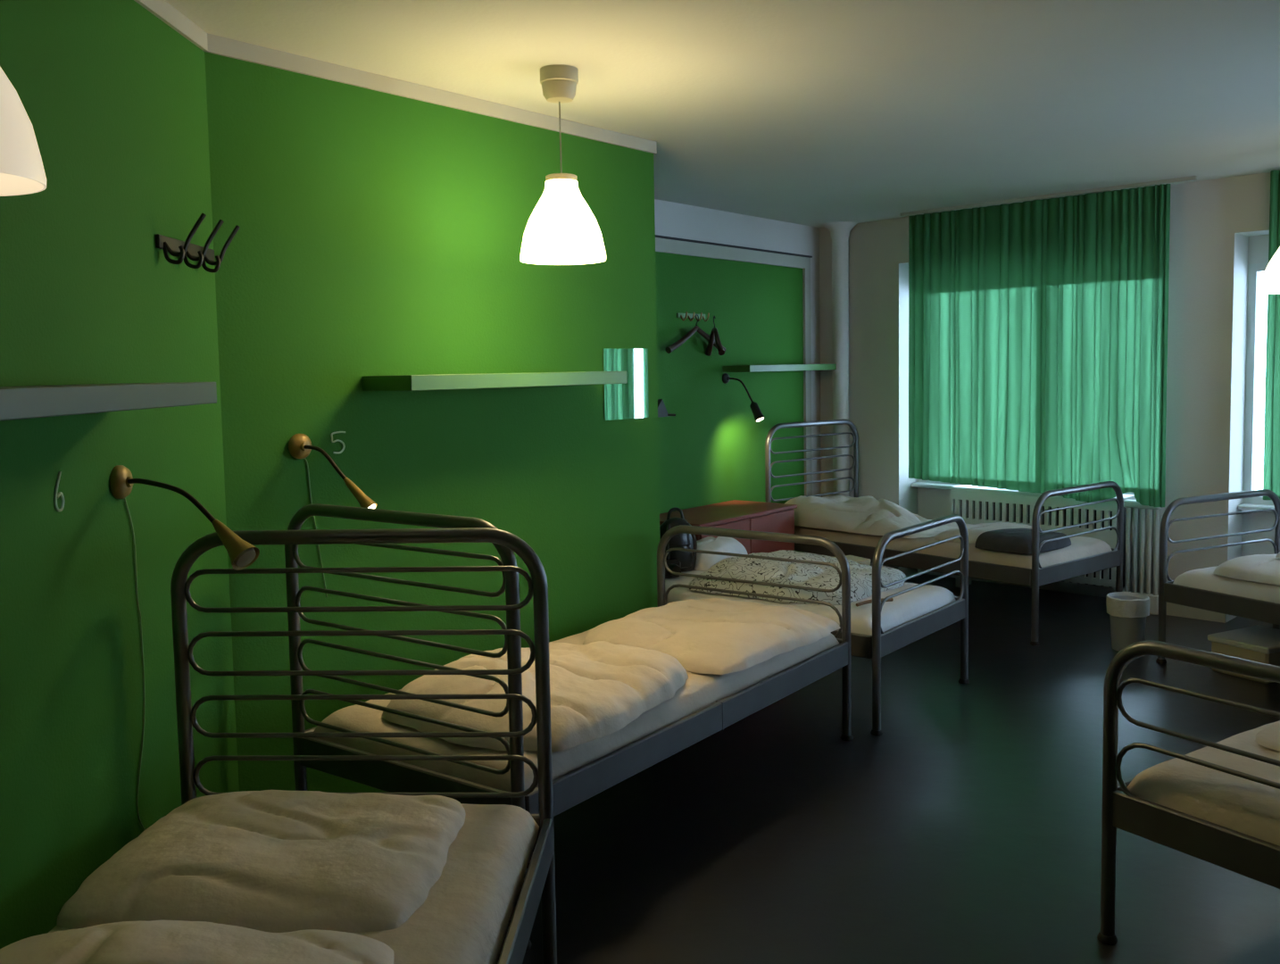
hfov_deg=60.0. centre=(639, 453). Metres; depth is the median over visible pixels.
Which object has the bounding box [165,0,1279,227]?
ceiling
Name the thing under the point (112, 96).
wall
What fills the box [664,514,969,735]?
bed
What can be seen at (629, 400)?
wall mirror
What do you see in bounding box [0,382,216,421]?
wall shelf
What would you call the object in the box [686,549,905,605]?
blanket
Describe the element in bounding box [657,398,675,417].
wall bracket
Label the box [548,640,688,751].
pillow
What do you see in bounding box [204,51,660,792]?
wall
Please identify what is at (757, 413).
reading lamp
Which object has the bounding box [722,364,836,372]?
wall shelf
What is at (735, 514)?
dresser
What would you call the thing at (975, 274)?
curtain
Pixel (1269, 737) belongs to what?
blanket
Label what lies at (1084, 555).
bed
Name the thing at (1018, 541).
cushion
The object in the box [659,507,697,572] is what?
backpack
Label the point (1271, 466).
curtain
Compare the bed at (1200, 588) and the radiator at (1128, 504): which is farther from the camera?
the radiator at (1128, 504)
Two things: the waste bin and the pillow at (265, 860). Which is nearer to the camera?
the pillow at (265, 860)
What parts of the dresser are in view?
drawer, drawer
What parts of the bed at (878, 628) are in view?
mattress, rail, footboard frame, rail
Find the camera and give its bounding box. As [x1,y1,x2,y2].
[664,558,681,578]
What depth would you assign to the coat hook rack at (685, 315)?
7.06 m
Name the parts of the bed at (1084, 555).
headboard frame, rail, mattress, footboard frame, rail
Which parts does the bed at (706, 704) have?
rail, rail, headboard frame, mattress, rail, footboard frame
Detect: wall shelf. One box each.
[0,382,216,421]
[362,370,627,390]
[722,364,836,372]
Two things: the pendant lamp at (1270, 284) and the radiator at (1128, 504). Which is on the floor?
the radiator at (1128, 504)
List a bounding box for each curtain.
[908,199,1042,493]
[1040,183,1170,507]
[1263,170,1279,500]
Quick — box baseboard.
[870,563,1226,623]
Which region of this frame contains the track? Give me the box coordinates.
[900,175,1196,216]
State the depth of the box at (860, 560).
5.63 m
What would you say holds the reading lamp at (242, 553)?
attached to the wall at (112, 96)
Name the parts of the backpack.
carry handle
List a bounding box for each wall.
[0,0,239,948]
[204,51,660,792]
[654,199,821,555]
[819,172,1275,622]
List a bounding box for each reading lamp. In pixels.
[109,465,259,831]
[288,433,377,597]
[722,373,764,422]
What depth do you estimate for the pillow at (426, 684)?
3.29 m
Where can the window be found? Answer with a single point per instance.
(1254, 270)
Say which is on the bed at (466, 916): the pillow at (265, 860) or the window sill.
the pillow at (265, 860)
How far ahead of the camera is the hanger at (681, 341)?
6.97 m
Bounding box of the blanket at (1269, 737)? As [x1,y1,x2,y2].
[1255,721,1279,751]
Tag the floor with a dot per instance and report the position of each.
(968, 830)
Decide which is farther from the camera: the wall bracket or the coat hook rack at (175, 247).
the wall bracket
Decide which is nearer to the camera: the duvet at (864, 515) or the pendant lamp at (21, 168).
the pendant lamp at (21, 168)
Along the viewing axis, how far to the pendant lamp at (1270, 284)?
5.43 m
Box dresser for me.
[659,499,797,554]
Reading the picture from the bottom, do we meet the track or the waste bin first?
the waste bin
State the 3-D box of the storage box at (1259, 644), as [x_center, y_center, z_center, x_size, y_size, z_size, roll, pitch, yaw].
[3.073,0.991,5.474,0.400,0.180,0.320,-3,5,-27]
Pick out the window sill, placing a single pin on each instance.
(921, 483)
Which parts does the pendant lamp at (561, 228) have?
cord, lamp shade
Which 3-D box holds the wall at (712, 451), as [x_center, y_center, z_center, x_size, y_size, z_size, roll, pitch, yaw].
[0.477,-0.318,7.473,0.200,2.580,4.133,2,6,39]
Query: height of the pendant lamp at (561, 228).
0.650 m
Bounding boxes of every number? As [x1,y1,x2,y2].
[54,471,64,511]
[330,431,345,453]
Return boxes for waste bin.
[1105,591,1149,650]
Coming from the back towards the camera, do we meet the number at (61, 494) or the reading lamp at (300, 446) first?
the reading lamp at (300, 446)
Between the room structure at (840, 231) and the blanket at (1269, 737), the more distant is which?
the room structure at (840, 231)
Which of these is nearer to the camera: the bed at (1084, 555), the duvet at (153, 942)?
the duvet at (153, 942)
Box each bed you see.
[48,527,557,963]
[284,503,853,950]
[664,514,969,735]
[764,419,1123,646]
[1097,640,1279,945]
[1155,489,1279,664]
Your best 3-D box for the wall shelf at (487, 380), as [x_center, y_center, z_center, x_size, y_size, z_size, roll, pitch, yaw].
[-0.506,-0.276,4.192,0.259,0.052,1.130,2,6,39]
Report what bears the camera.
on the bed at (878, 628)
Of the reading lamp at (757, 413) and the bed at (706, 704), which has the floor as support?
the bed at (706, 704)
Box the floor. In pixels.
[496,573,1279,963]
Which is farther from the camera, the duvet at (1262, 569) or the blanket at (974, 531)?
the blanket at (974, 531)
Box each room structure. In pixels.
[133,0,208,52]
[203,33,656,154]
[655,234,812,553]
[822,221,857,556]
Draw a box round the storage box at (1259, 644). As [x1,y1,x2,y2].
[1207,624,1279,683]
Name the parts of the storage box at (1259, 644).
lid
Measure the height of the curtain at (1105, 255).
1.881 m
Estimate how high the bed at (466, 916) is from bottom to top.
1.158 m
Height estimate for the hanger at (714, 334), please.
0.255 m
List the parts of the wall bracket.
bracket plate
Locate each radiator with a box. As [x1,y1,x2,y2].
[950,484,1135,592]
[1123,499,1161,615]
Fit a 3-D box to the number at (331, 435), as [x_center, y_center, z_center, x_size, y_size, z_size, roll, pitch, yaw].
[-1.023,-0.036,3.763,0.006,0.076,0.058,2,6,39]
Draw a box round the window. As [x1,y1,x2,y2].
[1237,262,1274,512]
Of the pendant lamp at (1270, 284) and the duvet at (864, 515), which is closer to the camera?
the pendant lamp at (1270, 284)
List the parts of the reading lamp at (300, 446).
cord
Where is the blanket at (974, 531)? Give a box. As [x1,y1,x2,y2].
[934,522,1031,544]
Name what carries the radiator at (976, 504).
on the floor
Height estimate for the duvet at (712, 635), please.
0.107 m
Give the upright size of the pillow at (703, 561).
0.127 m
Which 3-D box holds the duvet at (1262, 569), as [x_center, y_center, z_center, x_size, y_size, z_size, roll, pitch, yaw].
[3.261,0.552,5.359,0.733,0.094,0.676,-3,5,-27]
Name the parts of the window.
sill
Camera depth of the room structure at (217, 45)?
3.94 m
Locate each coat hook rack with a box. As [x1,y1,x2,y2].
[155,213,240,273]
[676,311,709,321]
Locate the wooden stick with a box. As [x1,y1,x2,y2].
[856,598,893,606]
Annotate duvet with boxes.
[0,920,393,963]
[582,598,840,674]
[785,495,958,538]
[1213,554,1279,586]
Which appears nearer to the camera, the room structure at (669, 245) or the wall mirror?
the wall mirror
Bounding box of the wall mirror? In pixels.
[602,348,648,420]
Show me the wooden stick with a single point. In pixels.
(890, 599)
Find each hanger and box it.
[665,314,726,353]
[705,315,724,356]
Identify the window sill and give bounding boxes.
[911,479,1136,499]
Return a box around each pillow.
[56,789,465,932]
[381,674,509,750]
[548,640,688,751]
[692,536,748,571]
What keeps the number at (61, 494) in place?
attached to the wall at (112, 96)
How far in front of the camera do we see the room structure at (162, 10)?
3.12 m
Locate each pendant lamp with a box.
[0,66,46,196]
[520,64,606,265]
[1259,247,1279,293]
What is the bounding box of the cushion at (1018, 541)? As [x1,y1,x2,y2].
[974,528,1071,554]
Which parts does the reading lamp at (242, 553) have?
cord, bulb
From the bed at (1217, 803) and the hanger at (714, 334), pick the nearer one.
the bed at (1217, 803)
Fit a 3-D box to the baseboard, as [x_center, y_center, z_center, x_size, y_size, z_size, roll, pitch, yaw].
[1.676,0.856,8.242,4.945,0.080,0.025,3,6,44]
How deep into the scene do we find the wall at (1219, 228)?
6.61 m

